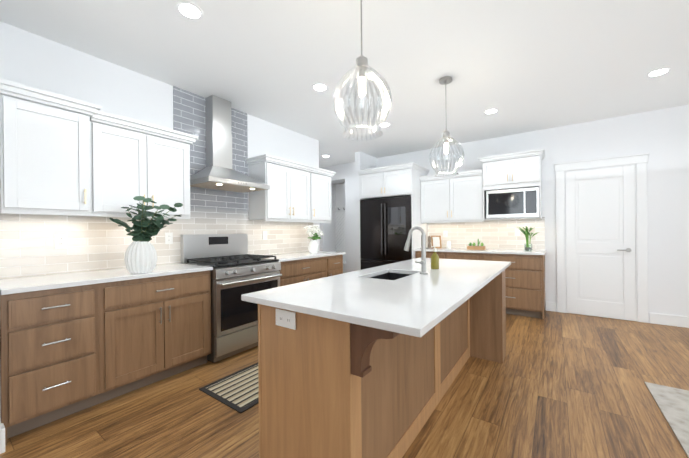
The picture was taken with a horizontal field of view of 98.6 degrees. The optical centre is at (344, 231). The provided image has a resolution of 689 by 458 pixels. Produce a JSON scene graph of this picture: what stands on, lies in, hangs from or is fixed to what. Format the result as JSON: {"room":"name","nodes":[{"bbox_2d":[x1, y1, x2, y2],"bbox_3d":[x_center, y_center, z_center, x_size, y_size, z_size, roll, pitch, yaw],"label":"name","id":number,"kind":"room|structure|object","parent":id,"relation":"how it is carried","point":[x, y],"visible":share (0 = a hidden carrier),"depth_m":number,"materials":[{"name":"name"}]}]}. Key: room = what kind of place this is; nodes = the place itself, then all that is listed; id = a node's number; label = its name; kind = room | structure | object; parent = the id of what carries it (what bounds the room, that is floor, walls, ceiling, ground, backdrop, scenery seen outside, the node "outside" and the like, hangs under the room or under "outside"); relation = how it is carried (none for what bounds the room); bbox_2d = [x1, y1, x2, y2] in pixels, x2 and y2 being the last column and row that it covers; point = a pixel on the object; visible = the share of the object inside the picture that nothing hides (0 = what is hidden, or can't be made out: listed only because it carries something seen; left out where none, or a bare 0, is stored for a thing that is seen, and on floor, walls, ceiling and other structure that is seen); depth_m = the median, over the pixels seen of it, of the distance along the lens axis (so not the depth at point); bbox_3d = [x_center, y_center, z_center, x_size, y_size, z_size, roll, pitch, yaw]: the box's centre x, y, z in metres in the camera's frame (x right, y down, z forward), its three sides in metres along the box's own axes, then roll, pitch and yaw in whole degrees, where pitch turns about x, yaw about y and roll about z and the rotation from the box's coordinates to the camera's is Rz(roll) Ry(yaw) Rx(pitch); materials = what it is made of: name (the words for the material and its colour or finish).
{"room":"kitchen","nodes":[
{"label":"kitchen","id":0,"kind":"room"},
{"bbox_2d":[0,21,319,278],"bbox_3d":[-2.415,-0.123,2.179,0.120,2.714,6.745,0,0,35],"label":"wall","id":1,"kind":"structure","parent":0,"point":[27,58],"depth_m":2.58,"materials":[{"name":"white paint"}]},
{"bbox_2d":[0,82,107,216],"bbox_3d":[-2.126,-0.521,2.146,0.386,0.764,0.515,0,0,35],"label":"upper cabinet","id":2,"kind":"object","parent":1,"relation":"attached to","point":[63,155],"depth_m":2.01,"materials":[{"name":"white wood"}]},
{"bbox_2d":[100,113,195,217],"bbox_3d":[-1.823,-0.524,2.572,0.386,0.764,0.825,0,0,35],"label":"upper cabinet","id":3,"kind":"object","parent":1,"relation":"attached to","point":[147,160],"depth_m":2.51,"materials":[{"name":"white wood"}]},
{"bbox_2d":[0,86,312,278],"bbox_3d":[-1.479,-0.584,3.391,0.008,1.810,3.348,0,0,35],"label":"wall tile","id":4,"kind":"structure","parent":1,"relation":"attached to","point":[94,243],"depth_m":3.02,"materials":[{"name":"white tile"}]},
{"bbox_2d":[165,233,172,243],"bbox_3d":[-1.762,0.067,2.971,0.007,0.116,0.072,0,0,35],"label":"electrical outlet","id":5,"kind":"object","parent":4,"relation":"attached to","point":[168,238],"visible":1,"depth_m":2.97,"materials":[{"name":"white plastic"}]},
{"bbox_2d":[190,95,269,192],"bbox_3d":[-1.274,-0.984,3.247,0.493,1.013,0.740,0,0,35],"label":"range hood","id":6,"kind":"object","parent":4,"relation":"attached to","point":[218,172],"visible":0.98,"depth_m":3.25,"materials":[{"name":"silver metal"}]},
{"bbox_2d":[263,231,266,239],"bbox_3d":[-1.061,0.050,3.958,0.007,0.116,0.072,0,0,35],"label":"electrical outlet","id":7,"kind":"object","parent":4,"relation":"attached to","point":[264,235],"visible":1,"depth_m":3.95,"materials":[{"name":"white plastic"}]},
{"bbox_2d":[248,154,315,221],"bbox_3d":[-0.827,-0.523,4.008,0.346,0.739,0.858,0,0,35],"label":"upper cabinet","id":8,"kind":"object","parent":1,"relation":"attached to","point":[291,195],"depth_m":3.77,"materials":[{"name":"white wood"}]},
{"bbox_2d":[316,170,331,221],"bbox_3d":[-0.499,-0.527,4.470,0.346,0.739,0.563,0,0,35],"label":"upper cabinet","id":9,"kind":"object","parent":1,"relation":"attached to","point":[323,179],"depth_m":4.44,"materials":[{"name":"white wood"}]},
{"bbox_2d":[0,310,688,457],"bbox_3d":[0.367,1.258,1.657,9.240,0.100,9.340,0,0,35],"label":"floor","id":10,"kind":"structure","parent":0,"point":[560,385],"depth_m":2.00,"materials":[{"name":"brown wood"}]},
{"bbox_2d":[0,426,4,453],"bbox_3d":[-2.835,1.173,0.336,0.016,0.135,3.238,0,0,35],"label":"baseboard","id":11,"kind":"structure","parent":10,"relation":"on","point":[2,431],"depth_m":1.64,"materials":[{"name":"white wood"}]},
{"bbox_2d":[0,283,103,444],"bbox_3d":[-2.060,0.795,2.036,0.603,0.872,0.448,0,0,35],"label":"base cabinet","id":12,"kind":"object","parent":10,"relation":"on","point":[66,351],"depth_m":1.84,"materials":[{"name":"brown wood"}]},
{"bbox_2d":[104,270,210,401],"bbox_3d":[-1.693,0.791,2.553,0.603,0.872,0.820,0,0,35],"label":"base cabinet","id":13,"kind":"object","parent":10,"relation":"on","point":[158,328],"depth_m":2.33,"materials":[{"name":"brown wood"}]},
{"bbox_2d":[199,362,258,412],"bbox_3d":[-0.473,1.210,2.745,0.530,0.008,1.500,0,0,35],"label":"runner mat","id":14,"kind":"object","parent":10,"relation":"on","point":[237,391],"visible":0.36,"depth_m":2.27,"materials":[{"name":"beige fabric"}]},
{"bbox_2d":[180,234,281,362],"bbox_3d":[-1.180,0.624,3.175,0.703,1.195,0.777,0,0,35],"label":"range","id":15,"kind":"object","parent":10,"relation":"on","point":[237,271],"visible":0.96,"depth_m":2.96,"materials":[{"name":"silver metal"}]},
{"bbox_2d":[278,256,327,286],"bbox_3d":[-0.739,0.781,3.894,0.603,0.872,0.889,0,0,35],"label":"base cabinet","id":16,"kind":"object","parent":10,"relation":"on","point":[295,271],"depth_m":3.70,"materials":[{"name":"brown wood"}]},
{"bbox_2d":[328,255,342,276],"bbox_3d":[-0.366,0.777,4.419,0.603,0.872,0.400,0,0,35],"label":"base cabinet","id":17,"kind":"object","parent":10,"relation":"on","point":[335,263],"depth_m":4.24,"materials":[{"name":"brown wood"}]},
{"bbox_2d":[0,251,344,294],"bbox_3d":[-1.213,0.335,3.219,0.623,0.030,3.363,0,0,35],"label":"countertop","id":18,"kind":"structure","parent":17,"relation":"on","point":[29,284],"depth_m":2.19,"materials":[{"name":"stone"}]},
{"bbox_2d":[110,196,182,273],"bbox_3d":[-1.521,0.032,2.326,0.399,0.581,0.511,0,0,35],"label":"vase","id":19,"kind":"object","parent":18,"relation":"on","point":[140,254],"visible":1,"depth_m":2.29,"materials":[{"name":"white ceramic"}]},
{"bbox_2d":[304,225,323,252],"bbox_3d":[-0.472,0.106,4.273,0.246,0.409,0.392,0,0,35],"label":"vase","id":20,"kind":"object","parent":18,"relation":"on","point":[313,245],"visible":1,"depth_m":4.22,"materials":[{"name":"white ceramic"}]},
{"bbox_2d":[360,196,411,269],"bbox_3d":[0.885,0.298,5.465,0.995,1.778,0.731,0,0,35],"label":"fridge","id":21,"kind":"object","parent":10,"relation":"on","point":[385,225],"visible":0.48,"depth_m":5.18,"materials":[{"name":"black metal"}]},
{"bbox_2d":[357,162,428,269],"bbox_3d":[0.908,0.034,5.459,1.093,2.330,0.764,0,0,35],"label":"enclosure","id":22,"kind":"object","parent":10,"relation":"on","point":[399,180],"visible":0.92,"depth_m":5.13,"materials":[{"name":"white wood"}]},
{"bbox_2d":[415,251,478,259],"bbox_3d":[1.778,0.756,4.936,1.013,0.872,0.618,0,0,35],"label":"base cabinet","id":23,"kind":"object","parent":10,"relation":"on","point":[442,255],"depth_m":4.63,"materials":[{"name":"brown wood"}]},
{"bbox_2d":[414,247,545,254],"bbox_3d":[2.095,0.301,4.697,1.813,0.030,0.638,0,0,35],"label":"countertop","id":24,"kind":"structure","parent":23,"relation":"on","point":[506,251],"depth_m":4.45,"materials":[{"name":"stone"}]},
{"bbox_2d":[428,236,430,247],"bbox_3d":[1.504,0.180,5.240,0.060,0.220,0.060,0,0,35],"label":"pepper grinder","id":25,"kind":"object","parent":24,"relation":"on","point":[429,241],"visible":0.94,"depth_m":5.22,"materials":[{"name":"brown"}]},
{"bbox_2d":[431,236,441,247],"bbox_3d":[1.616,0.179,5.212,0.170,0.220,0.063,0,0,35],"label":"photo frame","id":26,"kind":"object","parent":24,"relation":"on","point":[436,241],"visible":0.88,"depth_m":5.21,"materials":[{"name":"brown wood"}]},
{"bbox_2d":[446,241,450,247],"bbox_3d":[1.796,0.222,5.106,0.080,0.132,0.080,0,0,35],"label":"jar","id":27,"kind":"object","parent":24,"relation":"on","point":[448,244],"visible":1,"depth_m":5.08,"materials":[{"name":"white ceramic"}]},
{"bbox_2d":[467,239,485,249],"bbox_3d":[2.098,0.200,4.720,0.260,0.170,0.080,0,0,35],"label":"pot","id":28,"kind":"object","parent":24,"relation":"on","point":[477,247],"visible":1,"depth_m":4.70,"materials":[{"name":"brown wood"}]},
{"bbox_2d":[517,226,538,251],"bbox_3d":[2.585,0.073,4.203,0.308,0.417,0.306,0,0,35],"label":"bamboo plant","id":29,"kind":"object","parent":24,"relation":"on","point":[527,247],"visible":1,"depth_m":4.18,"materials":[{"name":"green plant"}]},
{"bbox_2d":[462,270,505,362],"bbox_3d":[1.352,0.762,2.838,0.305,0.872,0.295,0,0,35],"label":"base cabinet","id":30,"kind":"object","parent":10,"relation":"on","point":[484,313],"depth_m":2.76,"materials":[{"name":"brown wood"}]},
{"bbox_2d":[276,309,295,329],"bbox_3d":[-0.278,0.411,1.393,0.131,0.078,0.008,0,0,35],"label":"outlet","id":31,"kind":"object","parent":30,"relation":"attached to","point":[285,318],"visible":1,"depth_m":1.39,"materials":[{"name":"white plastic"}]},
{"bbox_2d":[241,258,510,337],"bbox_3d":[0.555,0.319,2.185,0.933,0.030,2.390,0,0,35],"label":"countertop","id":32,"kind":"structure","parent":30,"relation":"on","point":[416,303],"depth_m":1.46,"materials":[{"name":"stone"}]},
{"bbox_2d":[370,273,411,279],"bbox_3d":[0.339,0.459,2.149,0.299,0.242,0.504,0,0,35],"label":"sink basin","id":33,"kind":"object","parent":32,"relation":"in","point":[390,276],"visible":0.04,"depth_m":2.38,"materials":[{"name":"grey metal"}]},
{"bbox_2d":[404,226,427,273],"bbox_3d":[0.495,0.133,2.130,0.180,0.343,0.135,0,0,35],"label":"faucet","id":34,"kind":"object","parent":32,"relation":"on","point":[422,262],"visible":1,"depth_m":2.12,"materials":[{"name":"silver metal"}]},
{"bbox_2d":[431,246,438,268],"bbox_3d":[0.731,0.209,2.395,0.064,0.184,0.063,0,0,35],"label":"soap bottle","id":35,"kind":"object","parent":32,"relation":"on","point":[434,260],"visible":1,"depth_m":2.37,"materials":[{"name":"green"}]},
{"bbox_2d":[479,253,544,319],"bbox_3d":[2.511,0.749,4.416,0.785,0.872,0.618,0,0,35],"label":"base cabinet","id":36,"kind":"object","parent":10,"relation":"on","point":[525,283],"depth_m":4.08,"materials":[{"name":"brown wood"}]},
{"bbox_2d":[644,382,688,457],"bbox_3d":[2.536,1.183,0.451,2.466,0.010,2.847,0,0,35],"label":"area rug","id":37,"kind":"object","parent":10,"relation":"on","point":[672,403],"visible":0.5,"depth_m":1.99,"materials":[{"name":"white fabric"}]},
{"bbox_2d":[0,0,688,167],"bbox_3d":[0.341,-1.555,1.653,9.240,0.100,9.340,0,0,35],"label":"ceiling","id":38,"kind":"structure","parent":0,"point":[523,66],"depth_m":2.54,"materials":[{"name":"white paint"}]},
{"bbox_2d":[175,1,203,19],"bbox_3d":[-1.044,-1.489,2.000,0.170,0.006,0.170,0,0,35],"label":"recessed light","id":39,"kind":"object","parent":38,"relation":"in","point":[189,10],"visible":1,"depth_m":1.99,"materials":[{"name":"white"}]},
{"bbox_2d":[312,83,327,90],"bbox_3d":[-0.255,-1.498,3.077,0.170,0.006,0.170,0,0,35],"label":"recessed light","id":40,"kind":"object","parent":38,"relation":"in","point":[319,87],"visible":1,"depth_m":3.07,"materials":[{"name":"white"}]},
{"bbox_2d":[333,0,391,139],"bbox_3d":[0.097,-1.026,1.674,0.335,0.952,0.335,0,0,35],"label":"pendant light","id":41,"kind":"object","parent":38,"relation":"hanging from","point":[362,65],"visible":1,"depth_m":1.66,"materials":[{"name":"clear glass"}]},
{"bbox_2d":[381,122,390,126],"bbox_3d":[0.566,-1.507,4.180,0.170,0.006,0.170,0,0,35],"label":"recessed light","id":42,"kind":"object","parent":38,"relation":"in","point":[385,124],"visible":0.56,"depth_m":4.17,"materials":[{"name":"white"}]},
{"bbox_2d":[429,76,464,176],"bbox_3d":[1.009,-1.036,2.940,0.335,0.952,0.335,0,0,35],"label":"pendant light","id":43,"kind":"object","parent":38,"relation":"hanging from","point":[445,80],"visible":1,"depth_m":2.93,"materials":[{"name":"clear glass"}]},
{"bbox_2d":[484,109,497,113],"bbox_3d":[1.852,-1.519,3.745,0.170,0.006,0.170,0,0,35],"label":"recessed light","id":44,"kind":"object","parent":38,"relation":"in","point":[490,111],"visible":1,"depth_m":3.74,"materials":[{"name":"white"}]},
{"bbox_2d":[646,68,670,76],"bbox_3d":[3.018,-1.529,2.848,0.170,0.006,0.170,0,0,35],"label":"recessed light","id":45,"kind":"object","parent":38,"relation":"in","point":[658,72],"visible":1,"depth_m":2.84,"materials":[{"name":"white"}]},
{"bbox_2d":[355,152,376,270],"bbox_3d":[0.443,-0.154,5.871,0.120,2.714,0.636,0,0,35],"label":"wall","id":46,"kind":"structure","parent":0,"point":[363,161],"depth_m":5.63,"materials":[{"name":"white paint"}]},
{"bbox_2d":[320,105,688,322],"bbox_3d":[2.718,-0.175,4.982,9.000,2.714,0.550,0,0,35],"label":"wall","id":47,"kind":"structure","parent":0,"point":[661,136],"depth_m":3.95,"materials":[{"name":"white paint"}]},
{"bbox_2d":[335,206,345,272],"bbox_3d":[-0.075,0.291,6.975,0.626,1.830,0.438,0,0,35],"label":"trim","id":48,"kind":"structure","parent":47,"relation":"attached to","point":[340,226],"depth_m":7.22,"materials":[{"name":"white wood"}]},
{"bbox_2d":[419,148,544,222],"bbox_3d":[2.141,-0.650,4.773,1.813,0.985,0.444,0,0,35],"label":"upper cabinet","id":49,"kind":"object","parent":47,"relation":"attached to","point":[460,197],"visible":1,"depth_m":4.66,"materials":[{"name":"white wood"}]},
{"bbox_2d":[486,187,538,218],"bbox_3d":[2.554,-0.417,4.494,0.676,0.418,0.372,0,0,35],"label":"microwave","id":50,"kind":"object","parent":49,"relation":"in","point":[517,203],"visible":0.94,"depth_m":4.33,"materials":[{"name":"silver metal"}]},
{"bbox_2d":[427,217,544,249],"bbox_3d":[2.270,0.035,4.960,1.798,0.497,0.008,0,0,35],"label":"wall tile","id":51,"kind":"structure","parent":47,"relation":"attached to","point":[494,234],"depth_m":4.85,"materials":[{"name":"white tile"}]},
{"bbox_2d":[443,231,447,236],"bbox_3d":[1.802,0.041,5.282,0.072,0.116,0.007,0,0,35],"label":"electrical outlet","id":52,"kind":"object","parent":51,"relation":"attached to","point":[445,233],"visible":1,"depth_m":5.28,"materials":[{"name":"white plastic"}]},
{"bbox_2d":[515,228,519,235],"bbox_3d":[2.709,0.008,4.637,0.072,0.116,0.007,0,0,35],"label":"electrical outlet","id":53,"kind":"object","parent":51,"relation":"attached to","point":[517,231],"visible":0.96,"depth_m":4.64,"materials":[{"name":"white plastic"}]},
{"bbox_2d":[554,152,649,322],"bbox_3d":[3.495,0.086,4.069,1.000,2.180,0.040,0,0,35],"label":"door","id":54,"kind":"structure","parent":47,"relation":"attached to","point":[600,231],"depth_m":4.04,"materials":[{"name":"white wood"}]},
{"bbox_2d":[617,248,630,251],"bbox_3d":[3.691,0.244,3.906,0.143,0.056,0.046,0,0,35],"label":"handle","id":55,"kind":"object","parent":54,"relation":"attached to","point":[628,250],"visible":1,"depth_m":3.90,"materials":[{"name":"silver metal"}]},
{"bbox_2d":[650,313,688,327],"bbox_3d":[5.061,1.095,2.979,2.818,0.135,0.016,0,0,35],"label":"baseboard","id":56,"kind":"structure","parent":47,"relation":"attached to","point":[670,320],"depth_m":3.69,"materials":[{"name":"white wood"}]}
]}

